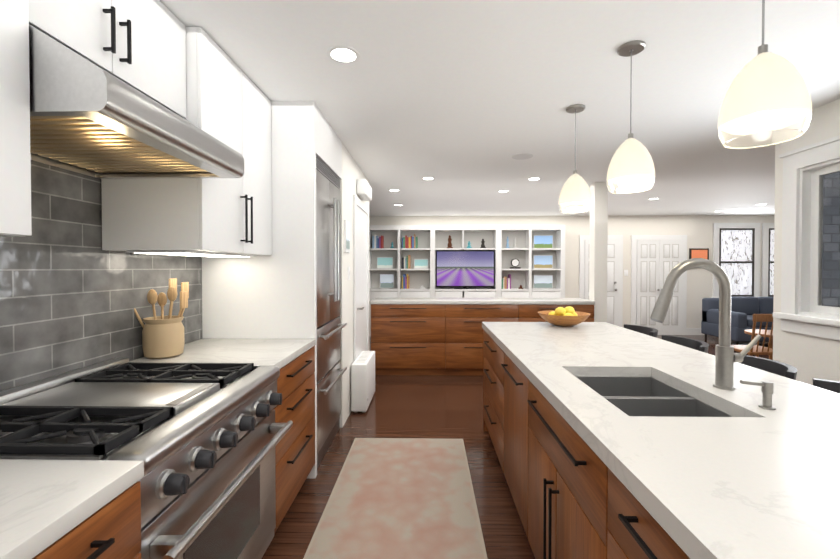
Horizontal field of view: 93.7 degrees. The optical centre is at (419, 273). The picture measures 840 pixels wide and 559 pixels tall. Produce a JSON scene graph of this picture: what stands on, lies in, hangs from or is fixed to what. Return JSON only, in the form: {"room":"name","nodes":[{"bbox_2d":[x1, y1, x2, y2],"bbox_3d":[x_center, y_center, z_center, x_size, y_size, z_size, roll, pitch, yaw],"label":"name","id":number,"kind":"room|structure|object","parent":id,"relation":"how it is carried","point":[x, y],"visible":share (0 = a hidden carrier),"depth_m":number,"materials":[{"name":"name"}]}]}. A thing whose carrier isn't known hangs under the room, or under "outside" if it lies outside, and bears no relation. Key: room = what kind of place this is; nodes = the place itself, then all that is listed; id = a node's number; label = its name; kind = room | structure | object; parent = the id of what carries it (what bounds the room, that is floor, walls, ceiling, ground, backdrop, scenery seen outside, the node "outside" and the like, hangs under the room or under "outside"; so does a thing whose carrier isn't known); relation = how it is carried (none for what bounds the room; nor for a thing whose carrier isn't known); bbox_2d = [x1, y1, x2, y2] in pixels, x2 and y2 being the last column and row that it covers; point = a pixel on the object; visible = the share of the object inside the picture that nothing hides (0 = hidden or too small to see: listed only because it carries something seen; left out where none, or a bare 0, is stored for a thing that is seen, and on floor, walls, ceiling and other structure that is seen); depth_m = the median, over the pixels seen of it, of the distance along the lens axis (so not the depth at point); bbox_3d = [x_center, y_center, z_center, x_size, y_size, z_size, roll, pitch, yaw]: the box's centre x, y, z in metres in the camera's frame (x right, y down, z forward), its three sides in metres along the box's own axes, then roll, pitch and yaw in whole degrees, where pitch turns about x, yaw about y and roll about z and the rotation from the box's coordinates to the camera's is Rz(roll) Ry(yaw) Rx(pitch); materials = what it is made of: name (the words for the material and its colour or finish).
{"room":"kitchen","nodes":[
{"label":"kitchen","id":0,"kind":"room"},
{"bbox_2d":[202,101,316,477],"bbox_3d":[-1.059,0.114,2.593,0.745,2.460,0.045,0,1,1],"label":"panel","id":1,"kind":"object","parent":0,"point":[273,295],"depth_m":2.57,"materials":[{"name":"white paint"}]},
{"bbox_2d":[316,105,341,178],"bbox_3d":[-1.050,-0.962,2.988,0.745,0.320,0.775,0,1,1],"label":"wall","id":2,"kind":"structure","parent":0,"point":[328,148],"depth_m":2.92,"materials":[{"name":"white paint"}]},
{"bbox_2d":[339,143,369,427],"bbox_3d":[-1.096,0.092,4.182,0.885,2.460,1.580,0,1,1],"label":"wall","id":3,"kind":"structure","parent":0,"point":[352,172],"depth_m":3.61,"materials":[{"name":"paint"}]},
{"bbox_2d":[344,220,349,252],"bbox_3d":[-0.657,-0.330,3.557,0.017,0.280,0.200,0,1,1],"label":"framed picture","id":4,"kind":"object","parent":3,"relation":"attached to","point":[347,236],"visible":1,"depth_m":3.49,"materials":[{"name":"white paint"}]},
{"bbox_2d":[353,195,368,360],"bbox_3d":[-0.615,0.270,4.324,0.064,2.100,0.880,0,1,1],"label":"pantry door","id":5,"kind":"structure","parent":3,"relation":"in","point":[361,268],"depth_m":4.24,"materials":[{"name":"white paint"}]},
{"bbox_2d":[357,179,371,200],"bbox_3d":[-0.601,-0.899,4.273,0.100,0.160,0.450,0,1,1],"label":"air conditioner","id":6,"kind":"object","parent":3,"relation":"in","point":[364,190],"visible":1,"depth_m":4.08,"materials":[{"name":"white plastic"}]},
{"bbox_2d":[160,0,839,215],"bbox_3d":[2.095,-1.156,3.293,10.600,0.060,10.010,0,1,1],"label":"ceiling","id":7,"kind":"structure","parent":0,"point":[462,102],"depth_m":2.32,"materials":[{"name":"paint"}]},
{"bbox_2d":[327,46,359,63],"bbox_3d":[-0.388,-1.106,1.996,0.166,0.004,0.166,0,1,1],"label":"recessed light","id":8,"kind":"object","parent":7,"relation":"in","point":[343,54],"visible":1,"depth_m":1.99,"materials":[{"name":"white paint"}]},
{"bbox_2d":[421,177,434,179],"bbox_3d":[0.099,-1.143,4.750,0.166,0.004,0.166,0,1,1],"label":"recessed light","id":9,"kind":"object","parent":7,"relation":"in","point":[428,178],"visible":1,"depth_m":4.74,"materials":[{"name":"white paint"}]},
{"bbox_2d":[512,153,532,159],"bbox_3d":[0.992,-1.130,3.812,0.200,0.004,0.200,0,1,1],"label":"ceiling speaker","id":10,"kind":"object","parent":7,"relation":"attached to","point":[522,156],"visible":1,"depth_m":3.80},
{"bbox_2d":[527,177,540,180],"bbox_3d":[1.383,-1.144,4.769,0.166,0.004,0.166,0,1,1],"label":"recessed light","id":11,"kind":"object","parent":7,"relation":"in","point":[534,178],"visible":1,"depth_m":4.74,"materials":[{"name":"white paint"}]},
{"bbox_2d":[559,104,591,212],"bbox_3d":[1.051,-0.768,2.665,0.212,0.698,0.212,0,1,1],"label":"pendant light","id":12,"kind":"object","parent":7,"relation":"hanging from","point":[575,196],"visible":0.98,"depth_m":2.60,"materials":[{"name":"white glass"}]},
{"bbox_2d":[607,40,654,193],"bbox_3d":[1.036,-0.758,1.935,0.212,0.698,0.212,0,1,1],"label":"pendant light","id":13,"kind":"object","parent":7,"relation":"hanging from","point":[631,168],"visible":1,"depth_m":1.88,"materials":[{"name":"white glass"}]},
{"bbox_2d":[718,0,811,148],"bbox_3d":[1.020,-0.748,1.170,0.212,0.698,0.212,0,1,1],"label":"pendant light","id":14,"kind":"object","parent":7,"relation":"hanging from","point":[767,101],"visible":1,"depth_m":1.11,"materials":[{"name":"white glass"}]},
{"bbox_2d":[261,335,768,558],"bbox_3d":[2.095,1.364,3.328,10.600,0.060,10.010,0,1,1],"label":"floor","id":15,"kind":"structure","parent":0,"point":[430,406],"depth_m":3.15,"materials":[{"name":"brown wood"}]},
{"bbox_2d":[24,475,143,558],"bbox_3d":[-1.065,0.930,0.657,0.789,0.880,0.596,0,1,1],"label":"base cabinet","id":16,"kind":"object","parent":15,"relation":"on","point":[112,529],"depth_m":0.83,"materials":[{"name":"brown wood"}]},
{"bbox_2d":[0,459,143,558],"bbox_3d":[-1.078,0.481,-0.138,0.795,0.040,2.174,0,1,1],"label":"countertop","id":17,"kind":"structure","parent":16,"relation":"on","point":[39,498],"depth_m":0.81,"materials":[{"name":"white stone"}]},
{"bbox_2d":[0,358,292,558],"bbox_3d":[-1.020,0.880,1.410,0.847,0.951,0.896,0,1,1],"label":"range","id":18,"kind":"object","parent":15,"relation":"on","point":[201,440],"visible":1,"depth_m":1.29,"materials":[{"name":"metal"}]},
{"bbox_2d":[129,338,315,533],"bbox_3d":[-1.040,0.889,2.221,0.774,0.920,0.708,0,1,1],"label":"base cabinet","id":19,"kind":"object","parent":15,"relation":"on","point":[293,360],"visible":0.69,"depth_m":2.17,"materials":[{"name":"brown wood"}]},
{"bbox_2d":[134,278,188,358],"bbox_3d":[-1.373,0.229,2.062,0.266,0.402,0.230,0,1,1],"label":"utensil crock","id":20,"kind":"object","parent":19,"relation":"on","point":[162,336],"visible":0.85,"depth_m":1.99,"materials":[{"name":"beige ceramic"}]},
{"bbox_2d":[316,157,346,467],"bbox_3d":[-1.017,0.270,3.004,0.788,2.128,0.760,0,1,1],"label":"refrigerator","id":21,"kind":"object","parent":15,"relation":"on","point":[330,371],"visible":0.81,"depth_m":2.92,"materials":[{"name":"metal"}]},
{"bbox_2d":[351,351,374,412],"bbox_3d":[-0.569,1.088,4.024,0.152,0.472,0.620,0,1,1],"label":"heater","id":22,"kind":"object","parent":15,"relation":"on","point":[362,378],"visible":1,"depth_m":3.72,"materials":[{"name":"white plastic"}]},
{"bbox_2d":[303,438,486,558],"bbox_3d":[-0.121,1.352,1.635,0.870,0.010,3.075,0,1,1],"label":"rug","id":23,"kind":"object","parent":15,"relation":"on","point":[401,498],"visible":1,"depth_m":2.26,"materials":[{"name":"fabric"}]},
{"bbox_2d":[369,225,564,335],"bbox_3d":[0.867,0.150,8.036,4.050,2.240,0.321,0,1,1],"label":"bookshelf","id":24,"kind":"object","parent":15,"relation":"on","point":[466,261],"visible":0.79,"depth_m":8.00,"materials":[{"name":"white paint"}]},
{"bbox_2d":[372,235,383,247],"bbox_3d":[-0.862,-0.650,8.099,0.209,0.286,0.205,0,1,1],"label":"books","id":25,"kind":"object","parent":24,"relation":"on","point":[377,240],"depth_m":8.02,"materials":[{"name":"multicoloured paper"}]},
{"bbox_2d":[377,257,392,268],"bbox_3d":[-0.726,-0.218,8.163,0.340,0.240,0.023,0,1,1],"label":"photo","id":26,"kind":"object","parent":24,"relation":"attached to","point":[382,262],"depth_m":8.15,"materials":[{"name":"teal paper"}]},
{"bbox_2d":[380,274,393,287],"bbox_3d":[-0.685,0.162,8.168,0.300,0.300,0.023,0,1,1],"label":"photo","id":27,"kind":"object","parent":24,"relation":"attached to","point":[386,280],"depth_m":8.16,"materials":[{"name":"white paint"}]},
{"bbox_2d":[402,274,409,288],"bbox_3d":[-0.293,0.163,8.101,0.148,0.299,0.201,0,1,1],"label":"books","id":28,"kind":"object","parent":24,"relation":"on","point":[405,277],"depth_m":8.02,"materials":[{"name":"multicoloured paper"}]},
{"bbox_2d":[402,255,410,268],"bbox_3d":[-0.282,-0.236,8.093,0.169,0.277,0.205,0,1,1],"label":"books","id":29,"kind":"object","parent":24,"relation":"on","point":[406,259],"depth_m":8.04,"materials":[{"name":"multicoloured paper"}]},
{"bbox_2d":[402,234,417,247],"bbox_3d":[-0.207,-0.653,8.083,0.320,0.293,0.210,0,1,1],"label":"books","id":30,"kind":"object","parent":24,"relation":"on","point":[408,240],"depth_m":8.03,"materials":[{"name":"multicoloured paper"}]},
{"bbox_2d":[414,259,427,268],"bbox_3d":[0.024,-0.198,8.148,0.300,0.200,0.023,0,1,1],"label":"photo","id":31,"kind":"object","parent":24,"relation":"attached to","point":[418,263],"depth_m":8.14,"materials":[{"name":"teal paper"}]},
{"bbox_2d":[436,251,493,288],"bbox_3d":[0.911,-0.070,7.994,1.170,0.770,0.170,0,1,1],"label":"tv","id":32,"kind":"object","parent":24,"relation":"on","point":[464,269],"depth_m":7.92,"materials":[{"name":"black"}]},
{"bbox_2d":[501,274,510,288],"bbox_3d":[1.753,0.166,8.056,0.181,0.295,0.204,0,1,1],"label":"books","id":33,"kind":"object","parent":24,"relation":"on","point":[506,278],"depth_m":7.97,"materials":[{"name":"multicoloured paper"}]},
{"bbox_2d":[510,259,520,268],"bbox_3d":[1.932,-0.198,7.996,0.200,0.205,0.080,0,1,1],"label":"clock","id":34,"kind":"object","parent":24,"relation":"on","point":[514,262],"depth_m":7.97,"materials":[{"name":"white paint"}]},
{"bbox_2d":[533,275,552,288],"bbox_3d":[2.531,0.173,8.101,0.400,0.280,0.023,0,1,1],"label":"photo","id":35,"kind":"object","parent":24,"relation":"attached to","point":[539,281],"depth_m":8.09,"materials":[{"name":"white paint"}]},
{"bbox_2d":[533,255,552,268],"bbox_3d":[2.531,-0.237,8.096,0.400,0.280,0.023,0,1,1],"label":"photo","id":36,"kind":"object","parent":24,"relation":"attached to","point":[539,261],"depth_m":8.08,"materials":[{"name":"multicoloured paper"}]},
{"bbox_2d":[533,235,552,247],"bbox_3d":[2.531,-0.647,8.090,0.400,0.280,0.023,0,1,1],"label":"photo","id":37,"kind":"object","parent":24,"relation":"attached to","point":[539,241],"depth_m":8.08,"materials":[{"name":"multicoloured paper"}]},
{"bbox_2d":[370,298,594,375],"bbox_3d":[0.784,0.826,5.227,2.830,0.963,0.572,0,1,1],"label":"credenza","id":38,"kind":"object","parent":15,"relation":"on","point":[426,336],"visible":0.67,"depth_m":4.99,"materials":[{"name":"brown wood"}]},
{"bbox_2d":[483,330,697,558],"bbox_3d":[0.848,0.919,1.684,0.764,0.874,3.305,0,1,1],"label":"kitchen island","id":39,"kind":"object","parent":15,"relation":"on","point":[570,502],"depth_m":1.41,"materials":[{"name":"brown wood"}]},
{"bbox_2d":[482,322,839,558],"bbox_3d":[0.779,0.458,1.667,0.578,0.048,3.340,0,1,1],"label":"island countertop","id":40,"kind":"structure","parent":39,"relation":"on","point":[727,486],"depth_m":0.93,"materials":[{"name":"white stone"}]},
{"bbox_2d":[578,374,733,413],"bbox_3d":[0.858,0.588,1.520,0.438,0.233,0.642,0,1,1],"label":"sink","id":41,"kind":"object","parent":40,"relation":"in","point":[636,393],"depth_m":1.62,"materials":[{"name":"grey metal"}]},
{"bbox_2d":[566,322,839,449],"bbox_3d":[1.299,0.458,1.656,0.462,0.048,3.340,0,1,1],"label":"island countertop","id":42,"kind":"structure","parent":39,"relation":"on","point":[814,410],"depth_m":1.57,"materials":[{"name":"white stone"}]},
{"bbox_2d":[538,306,589,325],"bbox_3d":[1.140,0.337,3.128,0.394,0.152,0.394,0,1,1],"label":"fruit bowl","id":43,"kind":"object","parent":42,"relation":"on","point":[565,316],"visible":1,"depth_m":3.04,"materials":[{"name":"brown wood"}]},
{"bbox_2d":[740,380,775,409],"bbox_3d":[1.102,0.394,1.286,0.108,0.091,0.044,0,1,1],"label":"soap dispenser","id":44,"kind":"object","parent":42,"relation":"on","point":[767,387],"depth_m":1.28,"materials":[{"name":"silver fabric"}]},
{"bbox_2d":[589,182,607,321],"bbox_3d":[2.280,0.080,5.042,0.160,2.460,0.160,0,1,1],"label":"post","id":45,"kind":"object","parent":15,"relation":"on","point":[598,237],"visible":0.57,"depth_m":4.96,"materials":[{"name":"paint"}]},
{"bbox_2d":[624,324,657,337],"bbox_3d":[1.600,0.882,3.076,0.428,0.914,0.429,0,1,1],"label":"bar stool","id":46,"kind":"object","parent":15,"relation":"on","point":[650,331],"visible":0.15,"depth_m":3.12,"materials":[{"name":"black leather"}]},
{"bbox_2d":[662,335,708,352],"bbox_3d":[1.589,0.889,2.546,0.428,0.914,0.429,0,1,1],"label":"bar stool","id":47,"kind":"object","parent":15,"relation":"on","point":[699,345],"visible":0.08,"depth_m":2.58,"materials":[{"name":"black leather"}]},
{"bbox_2d":[701,297,773,344],"bbox_3d":[6.326,0.861,7.224,1.700,0.840,0.910,0,1,1],"label":"sofa","id":48,"kind":"object","parent":15,"relation":"on","point":[744,310],"visible":0.29,"depth_m":7.32,"materials":[{"name":"fabric"}]},
{"bbox_2d":[731,314,772,356],"bbox_3d":[3.819,0.877,4.473,0.451,0.887,0.496,0,1,1],"label":"spindle chair","id":49,"kind":"object","parent":15,"relation":"on","point":[757,350],"visible":0.35,"depth_m":4.29,"materials":[{"name":"brown wood"}]},
{"bbox_2d":[744,329,772,359],"bbox_3d":[4.306,1.018,4.822,0.520,0.590,0.520,0,1,1],"label":"round side table","id":50,"kind":"object","parent":15,"relation":"on","point":[749,332],"visible":0.31,"depth_m":4.81,"materials":[{"name":"brown wood"}]},
{"bbox_2d":[741,355,796,379],"bbox_3d":[1.578,0.897,1.976,0.428,0.914,0.429,0,1,1],"label":"bar stool","id":51,"kind":"object","parent":15,"relation":"on","point":[778,368],"visible":0.1,"depth_m":1.97,"materials":[{"name":"black leather"}]},
{"bbox_2d":[813,378,839,393],"bbox_3d":[1.567,0.904,1.467,0.428,0.914,0.429,0,1,1],"label":"bar stool","id":52,"kind":"object","parent":15,"relation":"on","point":[832,385],"depth_m":1.62,"materials":[{"name":"black leather"}]},
{"bbox_2d":[369,215,774,327],"bbox_3d":[2.197,0.037,8.244,10.600,2.460,0.140,0,1,1],"label":"wall","id":53,"kind":"structure","parent":0,"point":[697,230],"depth_m":8.12,"materials":[{"name":"paint"}]},
{"bbox_2d":[579,235,622,326],"bbox_3d":[3.734,0.241,8.089,0.880,2.055,0.104,0,1,1],"label":"door","id":54,"kind":"structure","parent":53,"relation":"in","point":[614,279],"depth_m":8.10,"materials":[{"name":"white paint"}]},
{"bbox_2d":[631,235,686,334],"bbox_3d":[4.914,0.242,8.070,1.120,2.055,0.093,0,1,1],"label":"double closet door","id":55,"kind":"structure","parent":53,"relation":"in","point":[656,260],"depth_m":8.08,"materials":[{"name":"white paint"}]},
{"bbox_2d":[686,328,704,334],"bbox_3d":[5.219,1.199,8.115,4.250,0.140,0.025,0,1,1],"label":"baseboard","id":56,"kind":"structure","parent":53,"relation":"attached to","point":[693,331],"depth_m":8.08,"materials":[{"name":"white paint"}]},
{"bbox_2d":[689,248,708,259],"bbox_3d":[5.724,-0.311,8.078,0.380,0.400,0.029,0,1,1],"label":"framed art","id":57,"kind":"object","parent":53,"relation":"attached to","point":[703,253],"visible":0.5,"depth_m":8.06},
{"bbox_2d":[711,223,759,297],"bbox_3d":[6.479,-0.210,8.045,0.990,1.640,0.066,0,1,1],"label":"window","id":58,"kind":"structure","parent":53,"relation":"in","point":[736,252],"depth_m":8.06,"materials":[{"name":"white glass"}]},
{"bbox_2d":[761,223,773,296],"bbox_3d":[7.223,-0.210,8.029,0.500,1.640,0.066,0,1,1],"label":"window","id":59,"kind":"structure","parent":53,"relation":"in","point":[767,259],"depth_m":8.04,"materials":[{"name":"white paint"}]},
{"bbox_2d":[773,99,839,384],"bbox_3d":[2.709,0.140,0.642,0.140,2.460,4.700,0,1,1],"label":"wall","id":60,"kind":"structure","parent":0,"point":[809,358],"depth_m":2.75,"materials":[{"name":"paint"}]},
{"bbox_2d":[773,135,839,339],"bbox_3d":[2.707,-0.219,2.228,0.190,1.295,1.400,0,1,1],"label":"window","id":61,"kind":"structure","parent":60,"relation":"in","point":[803,309],"depth_m":2.76,"materials":[{"name":"white paint"}]},
{"bbox_3d":[-1.545,0.142,0.480,0.140,2.460,4.200,0,1,1],"label":"wall","id":62,"kind":"structure","parent":0,"visible":0},
{"bbox_2d":[0,0,31,235],"bbox_3d":[-1.230,-0.588,0.634,0.458,0.996,0.748,0,1,1],"label":"upper cabinet","id":63,"kind":"object","parent":62,"relation":"attached to","point":[15,186],"visible":1,"depth_m":0.95,"materials":[{"name":"white paint"}]},
{"bbox_2d":[0,160,201,390],"bbox_3d":[-1.468,-0.105,0.674,0.006,1.150,3.798,0,1,1],"label":"tile backsplash","id":64,"kind":"structure","parent":62,"relation":"attached to","point":[73,294],"depth_m":1.64,"materials":[{"name":"grey tile"}]},
{"bbox_2d":[28,0,185,118],"bbox_3d":[-1.229,-0.890,1.384,0.430,0.412,0.752,0,1,1],"label":"upper cabinet","id":65,"kind":"object","parent":62,"relation":"attached to","point":[139,45],"visible":0.6,"depth_m":1.41,"materials":[{"name":"white paint"}]},
{"bbox_2d":[29,24,243,178],"bbox_3d":[-1.117,-0.549,1.386,0.653,0.258,0.752,0,1,1],"label":"range hood","id":66,"kind":"object","parent":62,"relation":"attached to","point":[88,117],"visible":0.88,"depth_m":1.22,"materials":[{"name":"metal"}]},
{"bbox_2d":[101,27,271,256],"bbox_3d":[-1.181,-0.602,2.163,0.494,1.009,0.792,0,1,1],"label":"upper cabinet","id":67,"kind":"object","parent":62,"relation":"attached to","point":[228,102],"visible":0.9,"depth_m":1.84,"materials":[{"name":"white paint"}]},
{"bbox_3d":[5.106,0.110,2.873,4.560,2.460,0.140,0,1,1],"label":"wall","id":68,"kind":"structure","parent":0,"visible":0},
{"bbox_2d":[822,172,839,306],"bbox_3d":[5.107,-0.409,2.778,4.555,5.500,0.025,0,1,1],"label":"shingles","id":69,"kind":"object","parent":68,"relation":"attached to","point":[832,191],"depth_m":2.81,"materials":[{"name":"grey"}]}
]}

